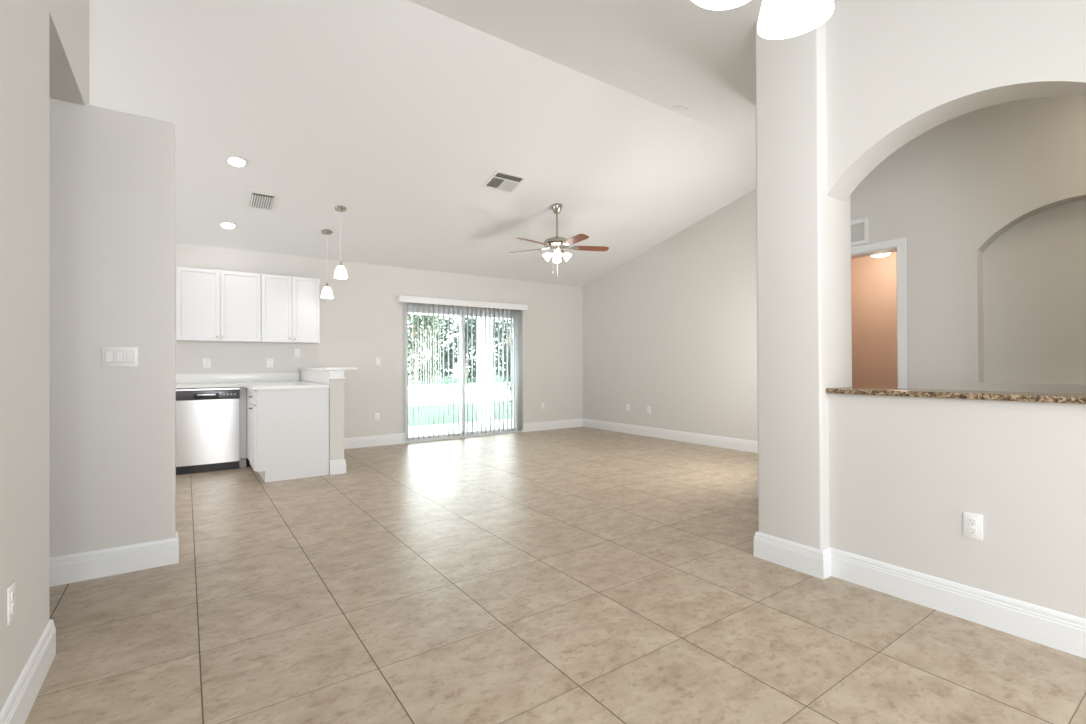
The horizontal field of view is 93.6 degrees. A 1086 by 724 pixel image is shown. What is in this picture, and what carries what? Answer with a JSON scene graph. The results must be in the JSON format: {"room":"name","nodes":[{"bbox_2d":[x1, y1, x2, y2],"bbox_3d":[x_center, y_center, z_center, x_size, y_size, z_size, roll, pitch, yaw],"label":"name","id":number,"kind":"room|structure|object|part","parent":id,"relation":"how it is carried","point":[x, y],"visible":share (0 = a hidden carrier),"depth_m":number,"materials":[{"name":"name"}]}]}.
{"room":"empty living room","nodes":[
{"label":"empty living room","id":0,"kind":"room"},
{"bbox_2d":[0,0,88,710],"bbox_3d":[-0.575,-0.656,-0.105,0.140,3.717,7.480,0,0,-35],"label":"wall","id":1,"kind":"structure","parent":0,"point":[44,44],"depth_m":1.82,"materials":[{"name":"beige paint"}]},
{"bbox_2d":[7,581,14,625],"bbox_3d":[-1.700,0.770,1.633,0.010,0.117,0.072,0,0,-35],"label":"wall outlet","id":2,"kind":"object","parent":1,"relation":"attached to","point":[11,589],"visible":1,"depth_m":1.62,"materials":[{"name":"white plastic"}]},
{"bbox_2d":[11,591,14,601],"bbox_3d":[-1.699,0.751,1.634,0.004,0.033,0.033,0,0,-35],"label":"receptacle","id":3,"kind":"object","parent":2,"relation":"attached to","point":[12,592],"depth_m":1.63,"materials":[{"name":"white plastic"}]},
{"bbox_2d":[11,603,14,613],"bbox_3d":[-1.699,0.790,1.634,0.004,0.033,0.033,0,0,-35],"label":"receptacle","id":4,"kind":"object","parent":2,"relation":"attached to","point":[12,604],"depth_m":1.63,"materials":[{"name":"white plastic"}]},
{"bbox_2d":[0,619,55,723],"bbox_3d":[-0.254,1.121,-0.543,0.157,0.155,6.417,0,0,-35],"label":"baseboard","id":5,"kind":"structure","parent":1,"relation":"attached to","point":[16,709],"depth_m":1.80,"materials":[{"name":"white wood"}]},
{"bbox_2d":[49,98,175,557],"bbox_3d":[-3.331,-0.118,2.440,2.550,2.690,0.140,0,0,-35],"label":"wall","id":6,"kind":"structure","parent":0,"point":[112,430],"depth_m":2.94,"materials":[{"name":"beige paint"}]},
{"bbox_2d":[49,531,178,586],"bbox_3d":[-3.313,1.149,2.432,2.567,0.155,0.157,0,0,-35],"label":"baseboard","id":7,"kind":"structure","parent":6,"relation":"attached to","point":[71,568],"depth_m":2.93,"materials":[{"name":"white wood"}]},
{"bbox_2d":[101,347,137,366],"bbox_3d":[-2.456,-0.030,2.961,0.164,0.117,0.012,0,0,-35],"label":"wall switch","id":8,"kind":"object","parent":6,"relation":"attached to","point":[110,356],"visible":1,"depth_m":2.96,"materials":[{"name":"white plastic"}]},
{"bbox_2d":[304,379,343,474],"bbox_3d":[-2.764,0.720,6.328,0.153,1.044,1.695,0,0,-35],"label":"wall","id":9,"kind":"structure","parent":0,"point":[336,386],"depth_m":5.63,"materials":[{"name":"beige paint"}]},
{"bbox_2d":[300,367,356,383],"bbox_3d":[-2.691,0.160,6.359,0.350,0.181,1.690,0,0,-35],"label":"bar","id":10,"kind":"object","parent":9,"relation":"on","point":[322,375],"visible":1,"depth_m":5.89,"materials":[{"name":"white stone"}]},
{"bbox_3d":[-2.825,0.176,6.276,0.005,0.148,1.672,0,0,-35],"label":"splash panel","id":11,"kind":"part","parent":10,"relation":"part of","materials":[{"name":"white stone"}]},
{"bbox_3d":[-2.749,0.185,6.318,0.168,0.024,1.690,0,0,-35],"label":"cap trim","id":12,"kind":"part","parent":10,"relation":"part of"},
{"bbox_2d":[329,459,345,474],"bbox_3d":[-2.751,1.164,6.324,0.172,0.155,1.712,0,0,-35],"label":"baseboard","id":13,"kind":"structure","parent":9,"relation":"attached to","point":[336,466],"depth_m":5.62,"materials":[{"name":"white wood"}]},
{"bbox_2d":[175,243,582,458],"bbox_3d":[-3.094,-0.112,7.212,9.620,2.720,0.160,0,0,-35],"label":"wall","id":14,"kind":"structure","parent":0,"point":[363,322],"depth_m":7.60,"materials":[{"name":"beige paint"}]},
{"bbox_2d":[203,358,210,367],"bbox_3d":[-4.181,0.013,6.345,0.090,0.117,0.010,0,0,-35],"label":"wall outlet","id":15,"kind":"object","parent":14,"relation":"attached to","point":[206,361],"visible":1,"depth_m":6.34,"materials":[{"name":"white plastic"}]},
{"bbox_2d":[176,266,260,342],"bbox_3d":[-3.983,-0.681,6.277,0.867,0.858,0.355,0,0,-35],"label":"upper cabinet","id":16,"kind":"object","parent":14,"relation":"attached to","point":[212,305],"visible":1,"depth_m":6.14,"materials":[{"name":"white paint"}]},
{"bbox_3d":[-4.078,-0.682,6.037,0.430,0.852,0.019,0,0,-35],"label":"door","id":17,"kind":"part","parent":16,"relation":"part of","materials":[{"name":"white paint"}]},
{"bbox_3d":[-3.723,-0.682,6.286,0.430,0.852,0.019,0,0,-35],"label":"door","id":18,"kind":"part","parent":16,"relation":"part of","materials":[{"name":"white paint"}]},
{"bbox_2d":[176,372,298,383],"bbox_3d":[-3.881,0.201,6.547,1.366,0.116,0.020,0,0,-35],"label":"backsplash","id":19,"kind":"structure","parent":14,"relation":"attached to","point":[214,377],"depth_m":6.51,"materials":[{"name":"white stone"}]},
{"bbox_2d":[267,358,272,366],"bbox_3d":[-3.611,0.012,6.745,0.080,0.117,0.010,0,0,-35],"label":"wall outlet","id":20,"kind":"object","parent":14,"relation":"attached to","point":[269,360],"visible":1,"depth_m":6.74,"materials":[{"name":"white plastic"}]},
{"bbox_2d":[259,274,319,343],"bbox_3d":[-3.343,-0.682,6.726,0.693,0.858,0.355,0,0,-35],"label":"upper cabinet","id":21,"kind":"object","parent":14,"relation":"attached to","point":[290,305],"visible":0.97,"depth_m":6.60,"materials":[{"name":"white paint"}]},
{"bbox_3d":[-3.400,-0.683,6.513,0.348,0.852,0.019,0,0,-35],"label":"door","id":22,"kind":"part","parent":21,"relation":"part of","materials":[{"name":"white paint"}]},
{"bbox_3d":[-3.119,-0.683,6.710,0.332,0.852,0.019,0,0,-35],"label":"door","id":23,"kind":"part","parent":21,"relation":"part of","materials":[{"name":"white paint"}]},
{"bbox_2d":[295,349,299,356],"bbox_3d":[-3.339,-0.122,6.935,0.072,0.117,0.012,0,0,-35],"label":"wall switch","id":24,"kind":"object","parent":14,"relation":"attached to","point":[297,351],"visible":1,"depth_m":6.93,"materials":[{"name":"white plastic"}]},
{"bbox_2d":[344,433,405,448],"bbox_3d":[-2.634,1.169,7.441,1.283,0.155,0.017,0,0,-35],"label":"baseboard","id":25,"kind":"structure","parent":14,"relation":"attached to","point":[391,439],"depth_m":7.53,"materials":[{"name":"white wood"}]},
{"bbox_2d":[375,413,378,420],"bbox_3d":[-2.463,0.815,7.568,0.072,0.117,0.010,0,0,-35],"label":"wall outlet","id":26,"kind":"object","parent":14,"relation":"attached to","point":[376,414],"visible":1,"depth_m":7.57,"materials":[{"name":"white plastic"}]},
{"bbox_2d":[376,358,380,364],"bbox_3d":[-2.450,-0.007,7.582,0.072,0.117,0.012,0,0,-35],"label":"wall switch","id":27,"kind":"object","parent":14,"relation":"attached to","point":[378,360],"visible":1,"depth_m":7.58,"materials":[{"name":"white plastic"}]},
{"bbox_2d":[397,295,527,439],"bbox_3d":[-1.238,0.095,8.368,2.305,2.200,0.112,0,0,-35],"label":"vertical blind","id":28,"kind":"object","parent":14,"relation":"attached to","point":[518,308],"visible":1,"depth_m":8.52,"materials":[{"name":"white plastic"}]},
{"bbox_2d":[405,305,519,442],"bbox_3d":[-1.292,0.186,8.488,2.095,2.120,0.118,0,0,-35],"label":"door","id":29,"kind":"structure","parent":14,"relation":"in","point":[410,439],"depth_m":8.43,"materials":[{"name":"white metal"}]},
{"bbox_3d":[-1.710,0.191,8.172,1.003,2.050,0.035,0,0,-35],"label":"panel","id":30,"kind":"part","parent":29,"relation":"part of","materials":[{"name":"clear glass"}]},
{"bbox_3d":[-0.929,0.190,8.777,1.090,2.050,0.035,0,0,-35],"label":"panel","id":31,"kind":"part","parent":29,"relation":"part of","materials":[{"name":"clear glass"}]},
{"bbox_2d":[522,418,582,431],"bbox_3d":[0.200,1.165,9.430,1.403,0.155,0.017,0,0,-35],"label":"baseboard","id":32,"kind":"structure","parent":14,"relation":"attached to","point":[559,424],"depth_m":9.40,"materials":[{"name":"white wood"}]},
{"bbox_2d":[89,0,841,286],"bbox_3d":[0.138,-2.029,2.629,9.650,1.172,11.420,0,0,-35],"label":"ceiling","id":33,"kind":"structure","parent":0,"point":[397,114],"depth_m":4.63,"materials":[{"name":"white paint"}]},
{"bbox_2d":[219,222,236,228],"bbox_3d":[-3.675,-1.593,5.948,0.180,0.046,0.175,0,0,-31],"label":"recessed light","id":34,"kind":"object","parent":33,"relation":"in","point":[227,225],"visible":1,"depth_m":5.94,"materials":[{"name":"white metal"}]},
{"bbox_2d":[226,156,247,166],"bbox_3d":[-2.922,-1.910,4.866,0.180,0.046,0.175,0,0,-31],"label":"recessed light","id":35,"kind":"object","parent":33,"relation":"in","point":[235,161],"visible":1,"depth_m":4.86,"materials":[{"name":"white metal"}]},
{"bbox_2d":[244,190,279,211],"bbox_3d":[-3.071,-1.752,5.566,0.300,0.097,0.390,0,0,-35],"label":"ceiling vent","id":36,"kind":"object","parent":33,"relation":"in","point":[256,200],"visible":1,"depth_m":5.55,"materials":[{"name":"white metal"}]},
{"bbox_2d":[321,229,332,298],"bbox_3d":[-2.716,-1.229,6.411,0.148,0.849,0.148,0,0,-35],"label":"pendant light","id":37,"kind":"object","parent":33,"relation":"hanging from","point":[326,293],"visible":1,"depth_m":6.37,"materials":[{"name":"white glass"}]},
{"bbox_3d":[-2.715,-0.877,6.409,0.148,0.146,0.148,0,0,-35],"label":"lamp shade","id":38,"kind":"part","parent":37,"relation":"part of","materials":[{"name":"white glass"}]},
{"bbox_2d":[334,206,347,278],"bbox_3d":[-2.350,-1.388,5.924,0.148,0.824,0.148,0,0,-35],"label":"pendant light","id":39,"kind":"object","parent":33,"relation":"hanging from","point":[340,272],"visible":1,"depth_m":5.89,"materials":[{"name":"white glass"}]},
{"bbox_3d":[-2.350,-1.459,5.924,0.004,0.595,0.004,0,0,-35],"label":"cord","id":40,"kind":"part","parent":39,"relation":"part of","materials":[{"name":"white plastic"}]},
{"bbox_3d":[-2.349,-1.049,5.922,0.148,0.146,0.148,0,0,-35],"label":"lamp shade","id":41,"kind":"part","parent":39,"relation":"part of","materials":[{"name":"white glass"}]},
{"bbox_2d":[482,170,526,192],"bbox_3d":[-0.442,-2.061,5.850,0.400,0.091,0.351,0,0,-35],"label":"ceiling vent","id":42,"kind":"object","parent":33,"relation":"in","point":[500,180],"visible":1,"depth_m":5.84,"materials":[{"name":"white metal"}]},
{"bbox_2d":[509,203,608,275],"bbox_3d":[0.182,-1.565,6.524,1.314,0.920,1.302,0,0,-35],"label":"ceiling fan","id":43,"kind":"object","parent":33,"relation":"hanging from","point":[556,243],"visible":1,"depth_m":6.52,"materials":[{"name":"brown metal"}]},
{"bbox_3d":[-0.129,-1.477,6.243,0.136,0.006,0.483,17,12,43],"label":"blade","id":44,"kind":"part","parent":43,"relation":"part of","materials":[{"name":"brown wood"}]},
{"bbox_3d":[0.040,-1.351,6.568,0.120,0.120,0.117,0,0,-35],"label":"lamp shade","id":45,"kind":"part","parent":43,"relation":"part of","materials":[{"name":"white glass"}]},
{"bbox_3d":[0.186,-1.351,6.706,0.117,0.120,0.120,0,0,-35],"label":"lamp shade","id":46,"kind":"part","parent":43,"relation":"part of","materials":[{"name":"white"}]},
{"bbox_3d":[0.177,-1.353,6.422,0.117,0.120,0.120,0,0,-35],"label":"lamp shade","id":47,"kind":"part","parent":43,"relation":"part of","materials":[{"name":"white glass"}]},
{"bbox_3d":[0.323,-1.353,6.560,0.120,0.120,0.117,0,0,-35],"label":"lamp shade","id":48,"kind":"part","parent":43,"relation":"part of","materials":[{"name":"white glass"}]},
{"bbox_3d":[0.391,-1.480,6.170,0.136,0.006,0.483,15,-7,-27],"label":"blade","id":49,"kind":"part","parent":43,"relation":"part of","materials":[{"name":"brown wood"}]},
{"bbox_3d":[0.621,-1.479,6.642,0.483,0.006,0.136,0,-13,-10],"label":"blade","id":50,"kind":"part","parent":43,"relation":"part of","materials":[{"name":"brown wood"}]},
{"bbox_2d":[672,105,688,111],"bbox_3d":[1.323,-2.436,4.900,0.130,0.030,0.098,0,0,-35],"label":"cover plate","id":51,"kind":"object","parent":33,"relation":"attached to","point":[679,108],"visible":1,"depth_m":4.89,"materials":[{"name":"white metal"}]},
{"bbox_2d":[692,0,833,39],"bbox_3d":[0.530,-1.322,1.051,0.392,1.084,0.356,0,0,-35],"label":"chandelier","id":52,"kind":"object","parent":33,"relation":"hanging from","point":[778,19],"visible":1,"depth_m":1.21,"materials":[{"name":"white glass"}]},
{"bbox_3d":[0.380,-0.860,1.062,0.159,0.161,0.160,0,0,-35],"label":"lamp shade","id":53,"kind":"part","parent":52,"relation":"part of","materials":[{"name":"white glass"}]},
{"bbox_3d":[0.578,-0.860,1.175,0.060,0.082,0.060,0,0,-35],"label":"bulb","id":54,"kind":"part","parent":52,"relation":"part of","materials":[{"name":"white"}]},
{"bbox_3d":[0.582,-0.860,1.180,0.159,0.161,0.160,0,0,-35],"label":"lamp shade","id":55,"kind":"part","parent":52,"relation":"part of","materials":[{"name":"white glass"}]},
{"bbox_2d":[25,427,1085,723],"bbox_3d":[0.372,1.271,2.780,10.200,0.120,11.340,0,0,-35],"label":"floor","id":56,"kind":"structure","parent":0,"point":[575,575],"depth_m":2.40,"materials":[{"name":"beige tile"}]},
{"bbox_2d":[176,387,239,474],"bbox_3d":[-3.939,0.773,5.992,0.602,0.944,0.626,0,0,-35],"label":"dishwasher","id":57,"kind":"object","parent":56,"relation":"on","point":[207,419],"visible":0.95,"depth_m":5.75,"materials":[{"name":"silver metal"}]},
{"bbox_3d":[-3.783,0.379,5.732,0.235,0.060,0.008,0,0,-35],"label":"pocket handle","id":58,"kind":"part","parent":57,"relation":"part of","materials":[{"name":"silver metal"}]},
{"bbox_3d":[-3.795,1.197,5.787,0.602,0.093,0.020,0,0,-35],"label":"kick plate","id":59,"kind":"part","parent":57,"relation":"part of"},
{"bbox_3d":[-3.781,0.370,5.765,0.602,0.101,0.044,0,0,-35],"label":"control panel","id":60,"kind":"part","parent":57,"relation":"part of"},
{"bbox_2d":[239,387,246,467],"bbox_3d":[-3.702,0.769,6.247,0.068,0.954,0.650,0,0,-35],"label":"base cabinet","id":61,"kind":"object","parent":56,"relation":"on","point":[243,390],"visible":0.68,"depth_m":5.99,"materials":[{"name":"white paint"}]},
{"bbox_2d":[247,388,328,481],"bbox_3d":[-3.129,0.765,6.057,0.745,0.954,1.660,0,0,-35],"label":"base cabinet","id":62,"kind":"object","parent":56,"relation":"on","point":[288,429],"visible":0.94,"depth_m":5.39,"materials":[{"name":"white paint"}]},
{"bbox_2d":[176,372,328,389],"bbox_3d":[-3.391,0.213,5.868,1.388,0.150,1.695,0,0,-35],"label":"countertop","id":63,"kind":"structure","parent":62,"relation":"on","point":[253,381],"depth_m":6.29,"materials":[{"name":"white stone"}]},
{"bbox_3d":[-3.062,0.369,5.382,0.019,0.150,0.468,0,0,-35],"label":"drawer","id":64,"kind":"part","parent":62,"relation":"part of","materials":[{"name":"white paint"}]},
{"bbox_3d":[-3.060,0.781,5.380,0.019,0.660,0.466,0,0,-35],"label":"door","id":65,"kind":"part","parent":62,"relation":"part of","materials":[{"name":"white paint"}]},
{"bbox_2d":[582,189,757,440],"bbox_3d":[2.283,-0.632,7.801,0.140,3.717,5.100,0,0,-35],"label":"wall","id":66,"kind":"structure","parent":0,"point":[671,329],"depth_m":7.84,"materials":[{"name":"beige paint"}]},
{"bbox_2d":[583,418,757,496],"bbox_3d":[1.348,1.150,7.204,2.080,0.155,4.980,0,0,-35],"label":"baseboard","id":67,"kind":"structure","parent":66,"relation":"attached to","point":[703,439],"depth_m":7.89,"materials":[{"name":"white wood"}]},
{"bbox_2d":[755,21,851,549],"bbox_3d":[1.596,-0.463,3.127,0.386,3.340,0.391,0,0,-35],"label":"wall column","id":68,"kind":"structure","parent":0,"point":[804,314],"depth_m":2.99,"materials":[{"name":"beige paint"}]},
{"bbox_2d":[851,252,897,387],"bbox_3d":[3.643,-0.045,4.645,0.100,2.500,1.620,0,0,-35],"label":"wall","id":69,"kind":"structure","parent":0,"point":[873,279],"depth_m":5.07,"materials":[{"name":"paint"}]},
{"bbox_2d":[756,96,1085,398],"bbox_3d":[3.740,-0.581,2.103,0.140,3.548,6.140,0,0,-35],"label":"wall","id":70,"kind":"structure","parent":0,"point":[988,203],"depth_m":3.28,"materials":[{"name":"beige paint"}]},
{"bbox_2d":[851,217,868,245],"bbox_3d":[2.298,-0.987,4.027,0.010,0.195,0.500,0,0,-35],"label":"air vent","id":71,"kind":"object","parent":70,"relation":"in","point":[865,220],"visible":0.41,"depth_m":3.86,"materials":[{"name":"white metal"}]},
{"bbox_2d":[851,237,907,388],"bbox_3d":[2.386,0.163,4.020,0.156,2.091,0.889,0,0,-35],"label":"door frame","id":72,"kind":"structure","parent":70,"relation":"attached to","point":[900,244],"depth_m":3.64,"materials":[{"name":"white wood"}]},
{"bbox_2d":[826,0,1085,618],"bbox_3d":[3.126,-0.445,0.945,0.215,3.270,4.950,0,0,-35],"label":"wall","id":73,"kind":"structure","parent":0,"point":[904,472],"depth_m":2.45,"materials":[{"name":"beige paint"}]},
{"bbox_2d":[753,531,1085,658],"bbox_3d":[3.011,1.113,1.098,0.403,0.155,5.352,0,0,-35],"label":"baseboard","id":74,"kind":"structure","parent":73,"relation":"attached to","point":[1061,631],"depth_m":2.47,"materials":[{"name":"white wood"}]},
{"bbox_2d":[826,387,1085,403],"bbox_3d":[2.070,0.158,2.467,0.298,0.028,1.222,0,0,-35],"label":"granite ledge","id":75,"kind":"object","parent":73,"relation":"attached to","point":[930,393],"visible":1,"depth_m":2.40,"materials":[{"name":"brown stone"}]},
{"bbox_2d":[963,511,982,539],"bbox_3d":[1.994,0.760,2.365,0.010,0.117,0.072,0,0,-35],"label":"wall outlet","id":76,"kind":"object","parent":73,"relation":"attached to","point":[972,522],"visible":1,"depth_m":2.36,"materials":[{"name":"white plastic"}]},
{"bbox_2d":[968,518,976,524],"bbox_3d":[1.992,0.741,2.364,0.004,0.033,0.033,0,0,-35],"label":"receptacle","id":77,"kind":"object","parent":76,"relation":"attached to","point":[971,521],"depth_m":2.36,"materials":[{"name":"white plastic"}]},
{"bbox_2d":[968,526,976,533],"bbox_3d":[1.992,0.779,2.364,0.004,0.033,0.033,0,0,-35],"label":"receptacle","id":78,"kind":"object","parent":76,"relation":"attached to","point":[971,529],"depth_m":2.36,"materials":[{"name":"white plastic"}]},
{"bbox_3d":[-2.037,-1.336,9.429,10.500,0.140,2.240,0,0,-35],"label":"ceiling","id":79,"kind":"structure","parent":0,"visible":0},
{"bbox_2d":[408,312,512,319],"bbox_3d":[-2.478,-1.101,10.059,10.500,0.320,0.200,0,0,-35],"label":"beam","id":80,"kind":"structure","parent":79,"relation":"attached to","point":[408,312],"depth_m":10.33,"materials":[{"name":"white paint"}]},
{"bbox_3d":[3.058,-1.186,4.293,1.260,0.215,1.500,0,0,-35],"label":"ceiling","id":81,"kind":"structure","parent":0,"visible":0},
{"bbox_2d":[871,253,889,257],"bbox_3d":[3.177,-1.032,4.803,0.200,0.090,0.200,0,0,-35],"label":"flush ceiling light","id":82,"kind":"object","parent":81,"relation":"attached to","point":[884,254],"visible":0.36,"depth_m":4.77,"materials":[{"name":"white glass"}]},
{"label":"outside","id":83,"kind":"structure","parent":0,"visible":0},
{"bbox_2d":[408,401,510,426],"bbox_3d":[5.120,1.390,18.821,90.000,0.150,5.450,0,0,-35],"label":"lawn","id":84,"kind":"structure","parent":83,"point":[410,408],"depth_m":13.10,"materials":[{"name":"green plant"}]},
{"bbox_2d":[506,338,512,405],"bbox_3d":[-0.498,0.104,12.234,0.873,2.441,0.766,0,0,-35],"label":"shrub","id":85,"kind":"object","parent":84,"relation":"on","point":[509,366],"visible":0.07,"depth_m":12.13,"materials":[{"name":"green plant"}]},
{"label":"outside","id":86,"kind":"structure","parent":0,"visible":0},
{"bbox_2d":[408,371,512,384],"bbox_3d":[-14.277,1.700,63.877,170.000,0.130,59.000,0,0,-35],"label":"lawn","id":87,"kind":"structure","parent":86,"point":[410,382],"depth_m":41.75,"materials":[{"name":"green plant"}]},
{"bbox_2d":[408,314,445,383],"bbox_3d":[-8.258,-1.246,33.334,4.073,5.708,3.312,0,0,-35],"label":"broadleaf tree","id":88,"kind":"object","parent":87,"relation":"on","point":[414,367],"visible":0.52,"depth_m":33.37,"materials":[{"name":"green plant"}]},
{"bbox_2d":[408,315,455,379],"bbox_3d":[-9.759,-2.022,44.530,5.076,7.445,3.806,0,0,-35],"label":"broadleaf tree","id":89,"kind":"object","parent":87,"relation":"on","point":[440,331],"visible":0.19,"depth_m":44.40,"materials":[{"name":"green plant"}]},
{"bbox_2d":[436,316,475,381],"bbox_3d":[-5.789,-1.274,37.154,4.045,5.766,2.924,0,0,-35],"label":"broadleaf tree","id":90,"kind":"object","parent":87,"relation":"on","point":[451,318],"visible":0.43,"depth_m":36.84,"materials":[{"name":"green plant"}]},
{"bbox_2d":[454,317,504,377],"bbox_3d":[-5.962,-2.216,48.749,5.308,8.080,3.679,0,0,-35],"label":"broadleaf tree","id":91,"kind":"object","parent":87,"relation":"on","point":[496,358],"visible":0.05,"depth_m":48.72,"materials":[{"name":"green plant"}]},
{"bbox_2d":[492,319,512,380],"bbox_3d":[-2.587,-1.361,40.260,4.325,5.971,3.356,0,0,-35],"label":"broadleaf tree","id":92,"kind":"object","parent":87,"relation":"on","point":[496,320],"visible":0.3,"depth_m":39.20,"materials":[{"name":"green plant"}]},
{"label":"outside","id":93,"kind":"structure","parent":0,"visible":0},
{"bbox_2d":[408,419,510,436],"bbox_3d":[-1.953,1.323,9.315,10.500,0.100,1.990,0,0,-35],"label":"patio","id":94,"kind":"structure","parent":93,"point":[410,429],"depth_m":9.78,"materials":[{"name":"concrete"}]},
{"bbox_2d":[477,317,492,422],"bbox_3d":[-1.243,0.167,10.903,0.250,2.220,0.240,0,0,-35],"label":"patio column","id":95,"kind":"structure","parent":94,"relation":"on","point":[483,318],"depth_m":10.81,"materials":[{"name":"white paint"}]},
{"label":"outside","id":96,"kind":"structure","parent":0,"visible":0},
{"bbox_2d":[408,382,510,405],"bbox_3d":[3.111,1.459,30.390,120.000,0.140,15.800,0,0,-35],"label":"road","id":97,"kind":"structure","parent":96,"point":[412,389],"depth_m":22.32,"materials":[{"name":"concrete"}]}
]}

